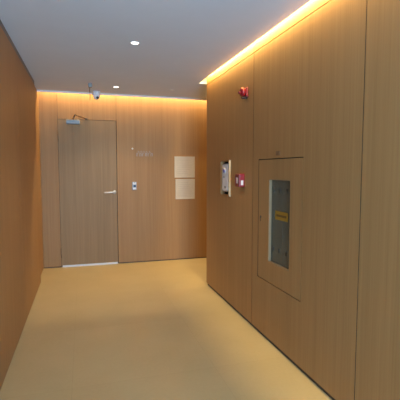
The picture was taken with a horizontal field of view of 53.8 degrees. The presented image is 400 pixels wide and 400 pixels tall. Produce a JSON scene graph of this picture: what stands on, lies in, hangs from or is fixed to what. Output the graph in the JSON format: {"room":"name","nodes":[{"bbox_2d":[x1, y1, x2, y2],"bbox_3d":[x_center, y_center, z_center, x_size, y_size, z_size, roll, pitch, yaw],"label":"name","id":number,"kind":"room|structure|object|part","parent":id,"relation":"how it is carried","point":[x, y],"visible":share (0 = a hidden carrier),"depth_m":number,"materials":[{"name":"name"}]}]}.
{"room":"building corridor","nodes":[
{"label":"building corridor","id":0,"kind":"room"},
{"bbox_2d":[0,26,43,389],"bbox_3d":[-1.165,-0.045,1.486,0.292,2.760,8.910,-1,5,-16],"label":"wall","id":1,"kind":"structure","parent":0,"point":[21,228],"depth_m":3.40,"materials":[{"name":"brown wood"}]},
{"bbox_3d":[-1.448,-0.021,2.868,0.052,2.476,1.486,-1,5,-16],"label":"wall panel","id":2,"kind":"part","parent":1,"relation":"part of","materials":[{"name":"brown wood"}]},
{"bbox_2d":[0,20,33,82],"bbox_3d":[-0.927,-1.146,1.015,0.049,0.050,8.037,-1,5,-16],"label":"trim","id":3,"kind":"structure","parent":1,"relation":"attached to","point":[1,23],"depth_m":3.46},
{"bbox_3d":[-1.865,-0.129,4.269,0.052,2.476,1.438,-1,5,-16],"label":"wall panel","id":4,"kind":"part","parent":1,"relation":"part of","materials":[{"name":"brown wood"}]},
{"bbox_3d":[-2.194,-0.236,5.318,0.020,2.527,0.768,-1,5,-16],"label":"panel","id":5,"kind":"part","parent":1,"relation":"part of","materials":[{"name":"brown wood"}]},
{"bbox_2d":[38,92,206,266],"bbox_3d":[-0.310,-0.420,6.341,4.380,2.760,0.140,-1,5,-16],"label":"wall","id":6,"kind":"structure","parent":0,"point":[153,224],"depth_m":6.11,"materials":[{"name":"brown wood"}]},
{"bbox_3d":[-2.180,-0.380,5.724,0.244,2.744,0.020,-1,5,-16],"label":"wall panel","id":7,"kind":"part","parent":6,"relation":"part of","materials":[{"name":"brown wood"}]},
{"bbox_3d":[-1.661,-1.472,5.795,0.830,0.578,0.020,-1,5,-16],"label":"transom panel","id":8,"kind":"part","parent":6,"relation":"part of","materials":[{"name":"brown wood"}]},
{"bbox_2d":[57,114,117,266],"bbox_3d":[-1.633,-0.105,5.788,0.836,2.217,0.451,-1,5,-16],"label":"door","id":9,"kind":"structure","parent":6,"relation":"in","point":[86,148],"depth_m":5.89,"materials":[{"name":"brown wood"}]},
{"bbox_2d":[44,257,206,267],"bbox_3d":[-0.294,0.953,6.393,4.180,0.016,0.012,-1,5,-16],"label":"baseboard","id":10,"kind":"structure","parent":6,"relation":"attached to","point":[196,257],"depth_m":6.26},
{"bbox_2d":[132,182,136,189],"bbox_3d":[-1.008,-0.216,6.062,0.070,0.127,0.026,-1,5,-16],"label":"reader","id":11,"kind":"object","parent":6,"relation":"attached to","point":[134,184],"visible":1,"depth_m":6.05,"materials":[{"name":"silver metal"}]},
{"bbox_3d":[0.226,-0.435,6.436,3.098,2.744,0.020,-1,5,-16],"label":"wall panel","id":12,"kind":"part","parent":6,"relation":"part of","materials":[{"name":"brown wood"}]},
{"bbox_2d":[174,156,194,177],"bbox_3d":[-0.244,-0.524,6.272,0.331,0.334,0.014,-1,5,-16],"label":"notice board","id":13,"kind":"object","parent":6,"relation":"attached to","point":[184,167],"visible":1,"depth_m":6.27,"materials":[{"name":"beige plastic"}]},
{"bbox_2d":[175,179,194,198],"bbox_3d":[-0.237,-0.175,6.301,0.315,0.321,0.014,-1,5,-16],"label":"notice board","id":14,"kind":"object","parent":6,"relation":"attached to","point":[185,188],"visible":1,"depth_m":6.30,"materials":[{"name":"beige plastic"}]},
{"bbox_2d":[0,0,310,99],"bbox_3d":[0.836,-1.373,2.005,4.600,0.292,9.060,-1,5,-16],"label":"ceiling","id":15,"kind":"structure","parent":0,"point":[65,46],"depth_m":3.31,"materials":[{"name":"paint"}]},
{"bbox_2d":[92,91,99,99],"bbox_3d":[-1.452,-1.464,5.523,0.108,0.112,0.108,-1,5,-16],"label":"security camera","id":16,"kind":"object","parent":15,"relation":"attached to","point":[96,94],"visible":1,"depth_m":5.48,"materials":[{"name":"white plastic"}]},
{"bbox_3d":[-0.234,-1.556,5.997,4.180,0.044,0.008,-1,5,-16],"label":"edge trim","id":17,"kind":"part","parent":15,"relation":"part of","materials":[{"name":"white paint"}]},
{"bbox_2d":[0,258,331,399],"bbox_3d":[0.860,1.333,2.221,4.650,0.100,9.060,-1,5,-16],"label":"floor","id":18,"kind":"structure","parent":0,"point":[150,330],"depth_m":3.26,"materials":[{"name":"beige tile"}]},
{"bbox_2d":[206,0,399,399],"bbox_3d":[2.151,-0.058,1.661,2.132,2.760,7.360,-1,5,-16],"label":"wall","id":19,"kind":"structure","parent":0,"point":[323,84],"depth_m":2.48,"materials":[{"name":"brown wood"}]},
{"bbox_2d":[220,160,230,195],"bbox_3d":[0.314,-0.235,4.228,0.115,0.376,0.283,-1,5,-16],"label":"recessed wall box","id":20,"kind":"object","parent":19,"relation":"attached to","point":[222,192],"visible":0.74,"depth_m":4.23,"materials":[{"name":"brown wood"}]},
{"bbox_2d":[222,164,228,191],"bbox_3d":[0.306,-0.239,4.231,0.107,0.300,0.206,-1,5,-16],"label":"intercom","id":21,"kind":"object","parent":20,"relation":"in","point":[225,168],"visible":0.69,"depth_m":4.20,"materials":[{"name":"white plastic"}]},
{"bbox_3d":[0.288,-0.128,4.228,0.020,2.444,1.383,-1,5,-16],"label":"wall panel","id":22,"kind":"part","parent":19,"relation":"part of","materials":[{"name":"brown wood"}]},
{"bbox_3d":[0.288,-1.492,4.122,0.020,0.280,1.383,-1,5,-16],"label":"cornice panel","id":23,"kind":"part","parent":19,"relation":"part of","materials":[{"name":"brown wood"}]},
{"bbox_2d":[235,174,243,186],"bbox_3d":[0.380,-0.189,3.774,0.058,0.125,0.104,-1,5,-16],"label":"fire alarm","id":24,"kind":"object","parent":19,"relation":"attached to","point":[239,178],"visible":1,"depth_m":3.73,"materials":[{"name":"red plastic"}]},
{"bbox_2d":[238,87,247,98],"bbox_3d":[0.391,-0.985,3.629,0.085,0.101,0.084,-1,5,-16],"label":"fire alarm","id":25,"kind":"object","parent":19,"relation":"attached to","point":[243,92],"visible":1,"depth_m":3.60,"materials":[{"name":"red plastic"}]},
{"bbox_2d":[208,284,334,399],"bbox_3d":[2.158,1.303,1.762,2.120,0.030,7.348,-1,5,-16],"label":"baseboard","id":26,"kind":"structure","parent":19,"relation":"attached to","point":[271,342],"depth_m":3.11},
{"bbox_2d":[258,158,302,300],"bbox_3d":[0.724,0.185,3.150,0.245,1.025,0.718,-1,5,-16],"label":"cabinet","id":27,"kind":"object","parent":19,"relation":"attached to","point":[280,180],"visible":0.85,"depth_m":3.09,"materials":[{"name":"brown wood"}]},
{"bbox_3d":[0.643,0.183,3.109,0.005,0.728,0.390,-1,5,-16],"label":"pane","id":28,"kind":"part","parent":27,"relation":"part of","materials":[{"name":"grey"}]},
{"bbox_3d":[0.691,-1.387,2.767,0.020,0.280,1.441,-1,5,-16],"label":"cornice panel","id":29,"kind":"part","parent":19,"relation":"part of","materials":[{"name":"brown wood"}]},
{"bbox_3d":[0.691,-0.023,2.873,0.020,2.444,1.441,-1,5,-16],"label":"wall panel","id":30,"kind":"part","parent":19,"relation":"part of","materials":[{"name":"brown wood"}]},
{"bbox_3d":[1.102,0.083,1.492,0.020,2.444,1.438,-1,5,-16],"label":"wall panel","id":31,"kind":"part","parent":19,"relation":"part of","materials":[{"name":"brown wood"}]}
]}

